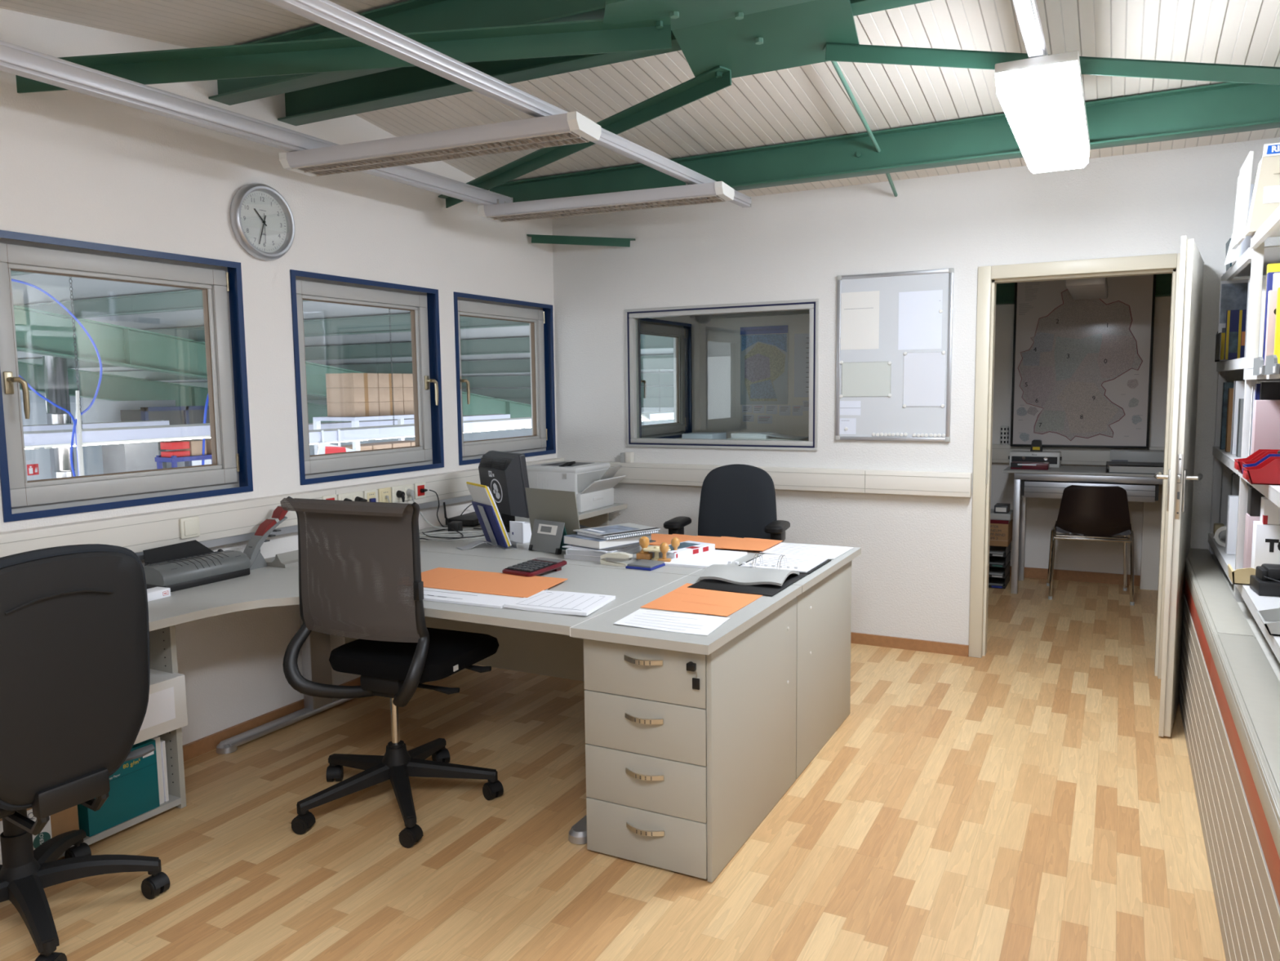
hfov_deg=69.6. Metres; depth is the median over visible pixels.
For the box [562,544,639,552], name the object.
catalogue
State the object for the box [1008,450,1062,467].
machine
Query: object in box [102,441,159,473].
cabinet
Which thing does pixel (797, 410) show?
note
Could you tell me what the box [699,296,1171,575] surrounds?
wall
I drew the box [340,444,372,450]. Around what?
cardboard box
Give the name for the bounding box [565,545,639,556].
catalogue
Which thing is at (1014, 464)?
case
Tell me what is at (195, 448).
cardboard box
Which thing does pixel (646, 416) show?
hall light
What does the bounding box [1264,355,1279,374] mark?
label holder
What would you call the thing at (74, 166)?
wall
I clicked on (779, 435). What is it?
sheet
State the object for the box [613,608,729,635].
paper sheet
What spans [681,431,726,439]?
carton
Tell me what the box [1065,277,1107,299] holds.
ceiling lamp
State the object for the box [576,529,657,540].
catalogue
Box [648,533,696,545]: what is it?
sheet
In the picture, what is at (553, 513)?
stand
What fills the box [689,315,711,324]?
dome lamp
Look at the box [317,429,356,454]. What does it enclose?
board
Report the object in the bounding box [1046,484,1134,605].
shell chair
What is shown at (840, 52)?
ceiling beam
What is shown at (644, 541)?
stamp
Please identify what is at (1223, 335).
brochure
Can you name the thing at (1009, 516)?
paper stack
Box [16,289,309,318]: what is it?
hall purlin
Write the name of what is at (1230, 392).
book
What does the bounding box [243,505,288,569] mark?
stand
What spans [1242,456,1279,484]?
storage bin
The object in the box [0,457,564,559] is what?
cable duct
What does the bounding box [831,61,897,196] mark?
rod
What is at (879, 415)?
whiteboard
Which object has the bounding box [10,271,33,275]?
hall purlin
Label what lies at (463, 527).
cable
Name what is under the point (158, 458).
shelf
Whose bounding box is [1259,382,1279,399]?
book
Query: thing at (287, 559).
cradle
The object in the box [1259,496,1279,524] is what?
carton
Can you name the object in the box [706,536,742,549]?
sheet
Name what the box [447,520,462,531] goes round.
power adapter
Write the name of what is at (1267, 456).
storage bin
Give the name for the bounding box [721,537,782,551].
sheet
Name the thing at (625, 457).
junction box
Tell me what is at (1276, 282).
label
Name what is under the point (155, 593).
box
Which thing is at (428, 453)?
window
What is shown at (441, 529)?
cable
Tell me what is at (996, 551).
tray
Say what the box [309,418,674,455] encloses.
wall
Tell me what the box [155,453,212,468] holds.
storage rack
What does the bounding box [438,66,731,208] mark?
ceiling beam
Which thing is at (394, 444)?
cardboard box
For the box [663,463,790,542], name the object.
office chair
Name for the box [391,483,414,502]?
wall socket
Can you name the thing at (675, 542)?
stamp
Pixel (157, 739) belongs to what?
book
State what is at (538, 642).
desk
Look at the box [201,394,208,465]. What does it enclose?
air hose
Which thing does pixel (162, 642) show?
shelf unit
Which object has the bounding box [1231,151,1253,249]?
binder
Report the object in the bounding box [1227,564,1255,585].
tray
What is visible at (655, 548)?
rack
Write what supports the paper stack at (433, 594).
on the desk at (538, 642)
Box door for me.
[968,235,1204,737]
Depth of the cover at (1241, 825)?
2.23 m
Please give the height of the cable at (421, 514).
0.163 m
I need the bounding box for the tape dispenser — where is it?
[1030,440,1042,451]
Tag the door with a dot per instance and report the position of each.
(1186, 267)
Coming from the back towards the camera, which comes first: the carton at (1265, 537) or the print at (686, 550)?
the print at (686, 550)
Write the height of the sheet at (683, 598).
0.004 m
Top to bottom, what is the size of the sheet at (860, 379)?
0.191 m
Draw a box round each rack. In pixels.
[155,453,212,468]
[312,413,413,454]
[643,545,671,560]
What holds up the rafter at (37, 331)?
attached to the ceiling at (58, 286)
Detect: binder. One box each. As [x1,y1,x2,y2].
[1106,461,1163,474]
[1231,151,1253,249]
[1244,142,1279,235]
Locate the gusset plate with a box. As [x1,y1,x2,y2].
[603,0,859,78]
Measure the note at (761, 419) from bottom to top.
0.070 m
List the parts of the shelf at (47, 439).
chain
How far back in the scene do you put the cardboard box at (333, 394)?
9.95 m
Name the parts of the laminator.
control panel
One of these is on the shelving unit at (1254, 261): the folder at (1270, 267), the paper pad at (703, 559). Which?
the folder at (1270, 267)
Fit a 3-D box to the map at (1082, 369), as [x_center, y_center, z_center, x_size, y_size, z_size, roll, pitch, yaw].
[3.126,-0.843,6.541,0.894,1.218,0.018,2,6,27]
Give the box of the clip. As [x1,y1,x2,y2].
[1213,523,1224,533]
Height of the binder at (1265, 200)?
0.288 m
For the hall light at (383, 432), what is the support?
hanging from the ceiling at (58, 286)
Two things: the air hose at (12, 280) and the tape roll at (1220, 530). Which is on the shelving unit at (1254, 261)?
the tape roll at (1220, 530)
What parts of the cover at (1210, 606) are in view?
slat panel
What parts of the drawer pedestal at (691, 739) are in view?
handle, handle, handle, handle, drawer, drawer, drawer, drawer, panel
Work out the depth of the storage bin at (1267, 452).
2.95 m
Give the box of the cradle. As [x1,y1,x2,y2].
[264,543,318,568]
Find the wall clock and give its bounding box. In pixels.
[230,182,294,260]
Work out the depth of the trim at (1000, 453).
6.67 m
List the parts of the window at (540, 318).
handle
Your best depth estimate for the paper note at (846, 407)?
5.10 m
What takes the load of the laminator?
on the desk at (538, 642)
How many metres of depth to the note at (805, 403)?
7.61 m
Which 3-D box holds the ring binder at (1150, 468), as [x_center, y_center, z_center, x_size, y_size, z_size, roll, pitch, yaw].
[3.288,-0.085,6.124,0.340,0.056,0.260,2,6,27]
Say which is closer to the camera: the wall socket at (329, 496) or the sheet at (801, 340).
the wall socket at (329, 496)
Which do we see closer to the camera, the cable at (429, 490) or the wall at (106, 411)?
the cable at (429, 490)
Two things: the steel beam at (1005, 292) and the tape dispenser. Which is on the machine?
the tape dispenser
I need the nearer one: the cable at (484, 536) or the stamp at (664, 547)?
the stamp at (664, 547)
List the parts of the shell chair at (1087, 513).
frame, frame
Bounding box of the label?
[1272,272,1279,289]
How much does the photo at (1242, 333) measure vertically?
0.060 m
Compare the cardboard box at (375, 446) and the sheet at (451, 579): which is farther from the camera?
the cardboard box at (375, 446)
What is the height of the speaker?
0.398 m
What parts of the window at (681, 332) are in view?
handle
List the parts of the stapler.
arm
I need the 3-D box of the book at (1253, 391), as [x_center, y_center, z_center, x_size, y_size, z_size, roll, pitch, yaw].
[2.295,-0.189,3.213,0.279,0.280,0.025,2,6,27]
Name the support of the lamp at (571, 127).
hanging from the track at (15, 60)
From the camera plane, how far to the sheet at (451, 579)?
3.39 m
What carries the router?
on the desk at (599, 517)
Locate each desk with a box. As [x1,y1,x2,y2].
[147,546,687,844]
[418,502,742,574]
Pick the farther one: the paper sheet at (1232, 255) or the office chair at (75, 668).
the paper sheet at (1232, 255)
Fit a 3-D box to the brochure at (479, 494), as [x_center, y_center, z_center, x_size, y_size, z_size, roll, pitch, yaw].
[-0.700,0.157,4.223,0.107,0.274,0.225,-4,7,-31]
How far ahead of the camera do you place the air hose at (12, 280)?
4.43 m
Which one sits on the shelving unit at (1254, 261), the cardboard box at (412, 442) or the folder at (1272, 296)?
the folder at (1272, 296)
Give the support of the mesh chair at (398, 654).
on the floor
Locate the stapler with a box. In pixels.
[600,551,632,566]
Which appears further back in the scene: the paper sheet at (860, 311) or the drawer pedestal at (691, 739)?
the paper sheet at (860, 311)
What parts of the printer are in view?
control panel, paper drawer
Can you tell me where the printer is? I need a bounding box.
[526,461,626,512]
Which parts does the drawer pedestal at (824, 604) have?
panel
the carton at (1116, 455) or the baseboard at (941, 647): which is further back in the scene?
the carton at (1116, 455)
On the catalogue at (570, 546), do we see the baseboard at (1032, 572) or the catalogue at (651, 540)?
the catalogue at (651, 540)
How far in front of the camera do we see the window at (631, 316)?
5.45 m
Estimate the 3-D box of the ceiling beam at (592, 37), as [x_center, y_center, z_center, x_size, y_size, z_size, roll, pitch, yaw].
[-0.984,-1.351,2.930,2.167,0.148,0.075,0,6,3]
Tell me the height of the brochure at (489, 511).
0.195 m
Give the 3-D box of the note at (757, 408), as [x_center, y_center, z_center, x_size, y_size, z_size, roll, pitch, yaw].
[1.005,-0.604,7.802,0.100,0.070,0.002,2,6,27]
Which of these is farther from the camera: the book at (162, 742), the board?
the board
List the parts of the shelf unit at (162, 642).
panel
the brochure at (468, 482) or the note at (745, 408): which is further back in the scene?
the note at (745, 408)
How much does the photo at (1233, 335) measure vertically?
0.090 m
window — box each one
[0,230,253,522]
[289,269,444,484]
[453,291,555,465]
[624,298,818,450]
[637,318,692,438]
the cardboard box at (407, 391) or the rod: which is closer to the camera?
the rod
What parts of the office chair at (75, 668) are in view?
tension knob, leg, backrest, leg, lever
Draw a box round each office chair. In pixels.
[0,543,169,960]
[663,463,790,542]
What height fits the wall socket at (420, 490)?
0.082 m
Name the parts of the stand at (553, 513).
plate, support plate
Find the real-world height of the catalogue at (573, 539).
0.034 m
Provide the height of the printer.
0.289 m
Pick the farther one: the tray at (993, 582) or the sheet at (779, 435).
the tray at (993, 582)
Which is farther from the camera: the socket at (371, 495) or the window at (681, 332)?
the window at (681, 332)
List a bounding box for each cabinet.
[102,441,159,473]
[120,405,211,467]
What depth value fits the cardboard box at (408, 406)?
10.60 m
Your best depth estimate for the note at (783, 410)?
7.70 m
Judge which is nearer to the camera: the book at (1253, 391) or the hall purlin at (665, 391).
the book at (1253, 391)
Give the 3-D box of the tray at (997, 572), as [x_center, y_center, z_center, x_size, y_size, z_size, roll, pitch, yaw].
[2.540,0.640,6.737,0.280,0.068,0.323,2,6,27]
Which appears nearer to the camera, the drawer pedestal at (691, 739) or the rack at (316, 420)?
the drawer pedestal at (691, 739)
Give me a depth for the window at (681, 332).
7.78 m
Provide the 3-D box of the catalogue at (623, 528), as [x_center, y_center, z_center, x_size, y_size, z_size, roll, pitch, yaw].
[-0.101,0.214,4.027,0.310,0.006,0.226,-5,7,-38]
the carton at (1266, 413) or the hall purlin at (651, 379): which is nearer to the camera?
the carton at (1266, 413)
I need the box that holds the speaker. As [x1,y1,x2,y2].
[478,450,528,532]
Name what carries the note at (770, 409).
attached to the wall at (720, 406)
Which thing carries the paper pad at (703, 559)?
on the desk at (599, 517)
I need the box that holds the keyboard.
[579,524,589,528]
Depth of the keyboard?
4.63 m
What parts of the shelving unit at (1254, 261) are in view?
post, post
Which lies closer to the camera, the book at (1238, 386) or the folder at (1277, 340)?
the folder at (1277, 340)
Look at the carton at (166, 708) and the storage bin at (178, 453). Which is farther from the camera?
the storage bin at (178, 453)
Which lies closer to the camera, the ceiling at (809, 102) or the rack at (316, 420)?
the ceiling at (809, 102)
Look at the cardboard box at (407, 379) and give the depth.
10.57 m
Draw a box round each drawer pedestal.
[569,574,802,882]
[688,542,861,778]
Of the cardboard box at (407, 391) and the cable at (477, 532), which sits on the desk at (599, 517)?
the cable at (477, 532)
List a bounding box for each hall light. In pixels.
[308,308,531,444]
[641,371,674,421]
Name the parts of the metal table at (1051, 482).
leg, leg, rail frame, drawer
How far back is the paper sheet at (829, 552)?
4.01 m
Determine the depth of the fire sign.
12.73 m
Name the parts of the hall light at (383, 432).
chain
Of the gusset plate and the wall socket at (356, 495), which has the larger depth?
the wall socket at (356, 495)
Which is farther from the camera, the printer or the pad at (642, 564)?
the printer
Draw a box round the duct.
[42,355,75,478]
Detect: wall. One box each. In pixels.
[0,8,699,745]
[20,390,109,475]
[21,400,175,480]
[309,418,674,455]
[551,137,1279,644]
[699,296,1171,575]
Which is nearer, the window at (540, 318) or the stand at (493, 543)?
the stand at (493, 543)
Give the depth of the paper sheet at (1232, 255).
3.73 m
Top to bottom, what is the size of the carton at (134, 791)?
0.236 m
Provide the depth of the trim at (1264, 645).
2.97 m
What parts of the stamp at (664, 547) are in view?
handle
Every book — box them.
[151,736,164,804]
[160,739,168,801]
[687,552,831,595]
[990,517,1013,524]
[1219,382,1234,448]
[1225,387,1233,451]
[1230,380,1279,453]
[1235,398,1244,457]
[1248,386,1255,456]
[1254,383,1260,399]
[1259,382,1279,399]
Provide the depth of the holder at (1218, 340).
3.95 m
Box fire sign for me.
[26,463,39,475]
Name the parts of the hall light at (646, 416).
chain, rail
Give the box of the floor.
[0,576,1226,960]
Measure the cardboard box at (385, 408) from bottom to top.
0.154 m
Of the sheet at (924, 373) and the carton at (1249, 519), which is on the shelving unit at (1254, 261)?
the carton at (1249, 519)
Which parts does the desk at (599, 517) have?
panel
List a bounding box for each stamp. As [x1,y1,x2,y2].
[636,536,652,559]
[657,542,671,561]
[671,537,679,550]
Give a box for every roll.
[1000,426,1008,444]
[1214,525,1226,546]
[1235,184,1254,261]
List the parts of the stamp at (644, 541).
handle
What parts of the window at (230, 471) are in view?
handle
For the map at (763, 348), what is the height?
0.655 m
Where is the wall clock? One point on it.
(262, 221)
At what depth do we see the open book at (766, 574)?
3.39 m
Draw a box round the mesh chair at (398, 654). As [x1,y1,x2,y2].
[280,496,503,848]
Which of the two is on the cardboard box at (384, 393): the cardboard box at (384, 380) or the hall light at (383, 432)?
the cardboard box at (384, 380)
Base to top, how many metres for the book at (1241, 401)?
0.230 m
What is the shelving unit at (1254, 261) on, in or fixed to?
on the trim at (1264, 645)
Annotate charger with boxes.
[1249,563,1279,596]
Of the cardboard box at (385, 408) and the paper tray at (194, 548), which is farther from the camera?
the cardboard box at (385, 408)
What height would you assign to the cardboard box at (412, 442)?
0.239 m
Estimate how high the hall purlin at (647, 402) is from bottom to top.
0.173 m
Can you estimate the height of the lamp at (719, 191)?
0.094 m
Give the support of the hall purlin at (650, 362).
attached to the ceiling at (58, 286)
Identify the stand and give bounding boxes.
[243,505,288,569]
[456,505,516,550]
[524,487,580,554]
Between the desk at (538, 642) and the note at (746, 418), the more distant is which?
the note at (746, 418)
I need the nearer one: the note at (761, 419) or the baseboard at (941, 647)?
the baseboard at (941, 647)
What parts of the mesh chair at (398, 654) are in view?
frame, backrest, leg, frame, seat, lever, lever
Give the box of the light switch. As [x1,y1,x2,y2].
[179,515,199,538]
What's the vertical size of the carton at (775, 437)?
0.044 m
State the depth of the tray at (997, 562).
6.66 m
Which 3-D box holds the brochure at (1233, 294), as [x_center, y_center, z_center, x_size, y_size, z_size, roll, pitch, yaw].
[2.601,-0.697,4.004,0.147,0.343,0.007,2,6,27]
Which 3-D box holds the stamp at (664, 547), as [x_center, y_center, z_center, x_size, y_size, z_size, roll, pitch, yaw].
[0.099,0.296,3.766,0.052,0.088,0.038,0,6,11]
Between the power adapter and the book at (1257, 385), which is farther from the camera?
the power adapter
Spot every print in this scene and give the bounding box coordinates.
[582,524,658,535]
[668,542,700,551]
[673,546,708,558]
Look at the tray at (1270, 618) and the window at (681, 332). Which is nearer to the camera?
the tray at (1270, 618)
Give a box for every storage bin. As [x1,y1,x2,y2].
[160,440,189,449]
[160,450,190,457]
[1234,448,1279,474]
[1241,451,1277,471]
[1241,453,1279,472]
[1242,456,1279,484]
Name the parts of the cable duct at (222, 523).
trunking rail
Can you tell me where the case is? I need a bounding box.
[1010,461,1049,470]
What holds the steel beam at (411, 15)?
attached to the ceiling at (809, 102)
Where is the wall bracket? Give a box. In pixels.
[526,234,635,247]
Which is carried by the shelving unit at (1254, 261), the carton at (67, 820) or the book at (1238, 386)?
the book at (1238, 386)
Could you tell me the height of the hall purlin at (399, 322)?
0.173 m
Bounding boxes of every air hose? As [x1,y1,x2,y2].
[11,278,102,476]
[18,374,79,475]
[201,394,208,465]
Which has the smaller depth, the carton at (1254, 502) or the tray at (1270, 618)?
the tray at (1270, 618)
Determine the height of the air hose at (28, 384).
0.865 m
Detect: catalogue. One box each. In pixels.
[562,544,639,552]
[563,533,651,549]
[564,546,640,561]
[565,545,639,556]
[571,539,655,551]
[573,522,660,537]
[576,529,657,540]
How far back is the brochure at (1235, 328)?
3.98 m
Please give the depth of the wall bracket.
5.60 m
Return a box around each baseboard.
[182,676,360,761]
[850,631,968,656]
[1009,565,1140,586]
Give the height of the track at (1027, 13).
0.046 m
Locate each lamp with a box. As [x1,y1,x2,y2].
[279,111,600,176]
[477,181,734,222]
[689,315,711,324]
[994,50,1090,173]
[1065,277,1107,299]
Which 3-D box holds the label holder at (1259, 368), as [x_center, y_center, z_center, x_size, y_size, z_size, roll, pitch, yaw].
[1.941,-0.358,2.890,0.011,0.055,0.220,2,6,27]
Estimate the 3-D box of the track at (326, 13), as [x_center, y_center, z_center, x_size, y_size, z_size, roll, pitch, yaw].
[-0.464,-1.259,2.970,0.054,0.051,4.279,2,7,29]
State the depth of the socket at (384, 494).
4.52 m
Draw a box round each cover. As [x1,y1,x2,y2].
[1178,547,1256,825]
[1201,632,1279,960]
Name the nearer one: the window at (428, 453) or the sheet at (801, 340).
the window at (428, 453)
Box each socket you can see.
[321,493,336,500]
[337,490,367,501]
[363,488,377,502]
[377,487,391,502]
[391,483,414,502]
[413,481,427,498]
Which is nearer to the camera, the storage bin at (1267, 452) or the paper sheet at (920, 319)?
the storage bin at (1267, 452)
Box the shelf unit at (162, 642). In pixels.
[57,625,186,858]
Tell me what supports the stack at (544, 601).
on the desk at (538, 642)
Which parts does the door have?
handle, lock plate, handle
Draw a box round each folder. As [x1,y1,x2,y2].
[1230,473,1239,495]
[1244,277,1266,357]
[1262,263,1279,355]
[1262,271,1279,364]
[1264,289,1277,364]
[1273,287,1279,364]
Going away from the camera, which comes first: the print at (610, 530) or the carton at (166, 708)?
the carton at (166, 708)
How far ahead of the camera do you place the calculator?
3.57 m
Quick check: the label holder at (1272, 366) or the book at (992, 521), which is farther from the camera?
the book at (992, 521)
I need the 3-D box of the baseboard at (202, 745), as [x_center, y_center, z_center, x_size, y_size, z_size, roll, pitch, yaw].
[-2.139,1.150,3.027,0.016,0.060,6.984,2,6,27]
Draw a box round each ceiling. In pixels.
[0,0,1279,218]
[11,273,674,413]
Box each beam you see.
[15,17,671,93]
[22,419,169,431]
[208,0,608,105]
[277,0,934,125]
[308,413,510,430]
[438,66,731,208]
[489,82,1279,202]
[694,273,1172,319]
[822,42,1279,84]
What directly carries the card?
on the shelving unit at (1254, 261)
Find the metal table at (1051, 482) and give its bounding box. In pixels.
[1003,465,1162,593]
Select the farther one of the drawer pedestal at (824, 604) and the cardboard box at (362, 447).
the cardboard box at (362, 447)
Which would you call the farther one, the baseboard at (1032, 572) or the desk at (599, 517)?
the baseboard at (1032, 572)
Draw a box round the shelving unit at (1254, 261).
[1208,205,1279,662]
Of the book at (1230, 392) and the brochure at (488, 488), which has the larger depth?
the brochure at (488, 488)
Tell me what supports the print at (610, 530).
on the catalogue at (623, 528)
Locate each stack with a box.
[399,586,547,608]
[503,590,615,615]
[731,431,777,438]
[990,508,1013,519]
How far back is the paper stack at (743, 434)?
5.74 m
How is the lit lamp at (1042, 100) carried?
attached to the track at (1027, 13)
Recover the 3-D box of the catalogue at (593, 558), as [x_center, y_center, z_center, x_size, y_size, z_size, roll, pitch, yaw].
[-0.160,0.311,3.986,0.216,0.020,0.300,2,6,25]
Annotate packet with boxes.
[648,540,715,559]
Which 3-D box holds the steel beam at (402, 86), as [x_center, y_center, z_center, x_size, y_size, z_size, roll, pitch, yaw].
[0.284,-1.564,3.053,4.098,0.173,0.100,2,6,27]
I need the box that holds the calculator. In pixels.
[502,557,567,576]
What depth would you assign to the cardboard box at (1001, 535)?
6.53 m
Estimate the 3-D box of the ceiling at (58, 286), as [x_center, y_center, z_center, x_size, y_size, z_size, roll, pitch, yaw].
[-6.956,-1.492,11.213,15.960,1.990,21.500,2,6,27]
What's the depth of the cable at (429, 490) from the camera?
4.82 m
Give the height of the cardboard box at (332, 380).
0.154 m
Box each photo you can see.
[1228,331,1238,352]
[1240,331,1245,345]
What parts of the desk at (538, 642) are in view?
modesty panel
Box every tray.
[142,539,213,563]
[988,560,1010,577]
[988,571,1009,588]
[989,542,1010,556]
[989,551,1010,567]
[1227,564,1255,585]
[1256,607,1279,635]
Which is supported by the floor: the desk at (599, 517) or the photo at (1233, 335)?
the desk at (599, 517)
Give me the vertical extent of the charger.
0.092 m
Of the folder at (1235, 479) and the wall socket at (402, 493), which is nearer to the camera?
the folder at (1235, 479)
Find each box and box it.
[146,586,170,601]
[178,440,206,455]
[200,439,211,453]
[325,373,377,387]
[326,387,378,402]
[326,401,379,417]
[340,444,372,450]
[360,443,391,449]
[373,441,410,448]
[377,373,402,387]
[377,386,403,401]
[378,400,404,415]
[392,373,413,387]
[393,440,415,446]
[402,386,413,400]
[403,400,413,414]
[509,520,531,543]
[620,451,634,462]
[989,519,1013,546]
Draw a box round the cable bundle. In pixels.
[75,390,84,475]
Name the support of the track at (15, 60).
attached to the ceiling beam at (714, 80)
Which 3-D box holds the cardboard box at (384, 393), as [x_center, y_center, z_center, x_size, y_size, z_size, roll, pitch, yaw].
[-2.966,-0.973,10.429,0.401,0.154,0.386,2,6,27]
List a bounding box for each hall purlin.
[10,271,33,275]
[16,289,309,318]
[17,333,673,368]
[102,355,673,381]
[143,313,528,342]
[173,372,673,387]
[306,386,673,399]
[307,397,674,407]
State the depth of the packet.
3.93 m
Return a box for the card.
[1226,238,1231,271]
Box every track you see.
[0,40,512,205]
[264,0,751,208]
[1012,0,1048,58]
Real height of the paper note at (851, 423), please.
0.089 m
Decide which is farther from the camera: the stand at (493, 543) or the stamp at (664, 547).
the stand at (493, 543)
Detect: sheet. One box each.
[402,567,568,597]
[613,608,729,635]
[640,582,762,616]
[648,533,670,545]
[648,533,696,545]
[680,535,720,542]
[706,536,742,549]
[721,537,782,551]
[758,431,808,439]
[759,542,853,559]
[794,333,808,397]
[840,290,879,350]
[841,361,891,396]
[897,289,942,350]
[902,351,946,406]
[1224,234,1239,265]
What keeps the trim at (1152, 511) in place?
attached to the wall at (720, 406)
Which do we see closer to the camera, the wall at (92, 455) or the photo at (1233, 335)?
the photo at (1233, 335)
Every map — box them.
[740,324,787,404]
[1010,274,1155,448]
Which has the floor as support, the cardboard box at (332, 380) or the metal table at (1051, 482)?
the metal table at (1051, 482)
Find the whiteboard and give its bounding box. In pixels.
[835,267,954,441]
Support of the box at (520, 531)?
on the desk at (599, 517)
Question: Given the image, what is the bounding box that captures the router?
[443,502,501,526]
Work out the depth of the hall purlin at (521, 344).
11.32 m
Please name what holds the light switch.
attached to the wall at (74, 166)
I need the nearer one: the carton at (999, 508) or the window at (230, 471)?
the window at (230, 471)
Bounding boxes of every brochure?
[466,481,510,546]
[466,484,508,546]
[471,501,506,547]
[486,486,511,545]
[1217,279,1248,333]
[1220,333,1225,359]
[1223,309,1246,359]
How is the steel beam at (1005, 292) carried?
attached to the ceiling at (809, 102)
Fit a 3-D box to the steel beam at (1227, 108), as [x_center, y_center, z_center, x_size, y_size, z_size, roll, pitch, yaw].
[0.958,-1.528,4.360,4.098,0.174,0.100,2,6,27]
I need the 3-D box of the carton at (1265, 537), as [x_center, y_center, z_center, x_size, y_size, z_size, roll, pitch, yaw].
[2.262,0.250,3.135,0.294,0.200,0.086,2,6,27]
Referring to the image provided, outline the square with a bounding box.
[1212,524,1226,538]
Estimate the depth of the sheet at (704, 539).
4.32 m
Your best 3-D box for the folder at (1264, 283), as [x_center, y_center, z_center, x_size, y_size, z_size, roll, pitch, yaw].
[2.582,-0.647,3.669,0.280,0.324,0.040,2,6,27]
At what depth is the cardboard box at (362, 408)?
9.96 m
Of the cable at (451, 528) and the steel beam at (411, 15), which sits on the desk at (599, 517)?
the cable at (451, 528)
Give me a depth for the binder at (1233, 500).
3.77 m
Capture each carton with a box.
[0,804,79,864]
[77,738,159,836]
[133,668,187,744]
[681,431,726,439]
[726,436,808,440]
[994,502,1009,513]
[1110,448,1164,462]
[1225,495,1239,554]
[1242,512,1260,568]
[1247,485,1264,515]
[1250,400,1279,454]
[1250,520,1279,568]
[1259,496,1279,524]
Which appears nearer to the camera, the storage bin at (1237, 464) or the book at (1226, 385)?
the storage bin at (1237, 464)
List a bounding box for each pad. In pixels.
[625,559,665,570]
[664,549,746,568]
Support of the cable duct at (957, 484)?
attached to the wall at (911, 575)
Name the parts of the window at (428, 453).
handle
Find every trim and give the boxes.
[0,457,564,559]
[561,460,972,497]
[991,444,1164,465]
[1139,484,1162,590]
[1212,554,1279,681]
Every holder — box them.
[1214,331,1232,361]
[1253,356,1265,375]
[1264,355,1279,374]
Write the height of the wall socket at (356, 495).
0.082 m
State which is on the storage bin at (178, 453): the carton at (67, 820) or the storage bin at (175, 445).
the storage bin at (175, 445)
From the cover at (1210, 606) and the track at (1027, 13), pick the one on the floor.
the cover at (1210, 606)
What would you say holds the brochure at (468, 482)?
in the stand at (493, 543)
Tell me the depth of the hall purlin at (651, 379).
14.11 m
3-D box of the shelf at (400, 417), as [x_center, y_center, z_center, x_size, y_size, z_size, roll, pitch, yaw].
[-2.957,-0.720,10.456,0.610,0.040,1.380,2,6,27]
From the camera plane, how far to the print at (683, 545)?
3.99 m
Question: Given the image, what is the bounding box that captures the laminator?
[142,539,250,591]
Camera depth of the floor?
2.94 m
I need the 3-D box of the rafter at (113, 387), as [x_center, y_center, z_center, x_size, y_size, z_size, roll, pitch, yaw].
[-9.926,-1.258,13.069,0.200,2.275,20.000,2,6,27]
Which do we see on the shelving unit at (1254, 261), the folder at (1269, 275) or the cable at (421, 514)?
the folder at (1269, 275)
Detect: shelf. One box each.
[23,276,210,449]
[155,453,212,462]
[312,413,413,421]
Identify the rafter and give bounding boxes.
[13,305,531,428]
[17,360,342,423]
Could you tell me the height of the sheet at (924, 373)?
0.291 m
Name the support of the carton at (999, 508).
on the paper stack at (1009, 516)
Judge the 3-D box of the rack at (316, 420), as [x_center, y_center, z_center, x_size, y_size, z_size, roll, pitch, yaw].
[-2.935,1.141,10.643,0.610,3.780,1.380,2,6,27]
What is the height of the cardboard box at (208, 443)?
0.164 m
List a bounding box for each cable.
[413,500,483,534]
[419,528,463,539]
[419,532,483,536]
[419,536,484,541]
[421,528,447,533]
[422,527,484,537]
[429,489,448,526]
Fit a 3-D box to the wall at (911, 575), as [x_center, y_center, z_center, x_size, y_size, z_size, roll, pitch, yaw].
[1.297,-0.346,5.107,4.100,2.540,0.100,2,6,27]
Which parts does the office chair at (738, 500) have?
armrest post, backrest, armrest post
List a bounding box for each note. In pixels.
[742,404,751,412]
[742,414,753,422]
[753,404,764,413]
[757,415,772,423]
[765,404,777,413]
[778,405,791,415]
[792,405,802,415]
[802,400,808,410]
[840,400,861,415]
[840,417,856,434]
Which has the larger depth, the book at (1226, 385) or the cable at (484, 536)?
the cable at (484, 536)
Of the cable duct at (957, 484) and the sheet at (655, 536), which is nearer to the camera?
the sheet at (655, 536)
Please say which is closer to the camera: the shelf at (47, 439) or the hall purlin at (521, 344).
the shelf at (47, 439)
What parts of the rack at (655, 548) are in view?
post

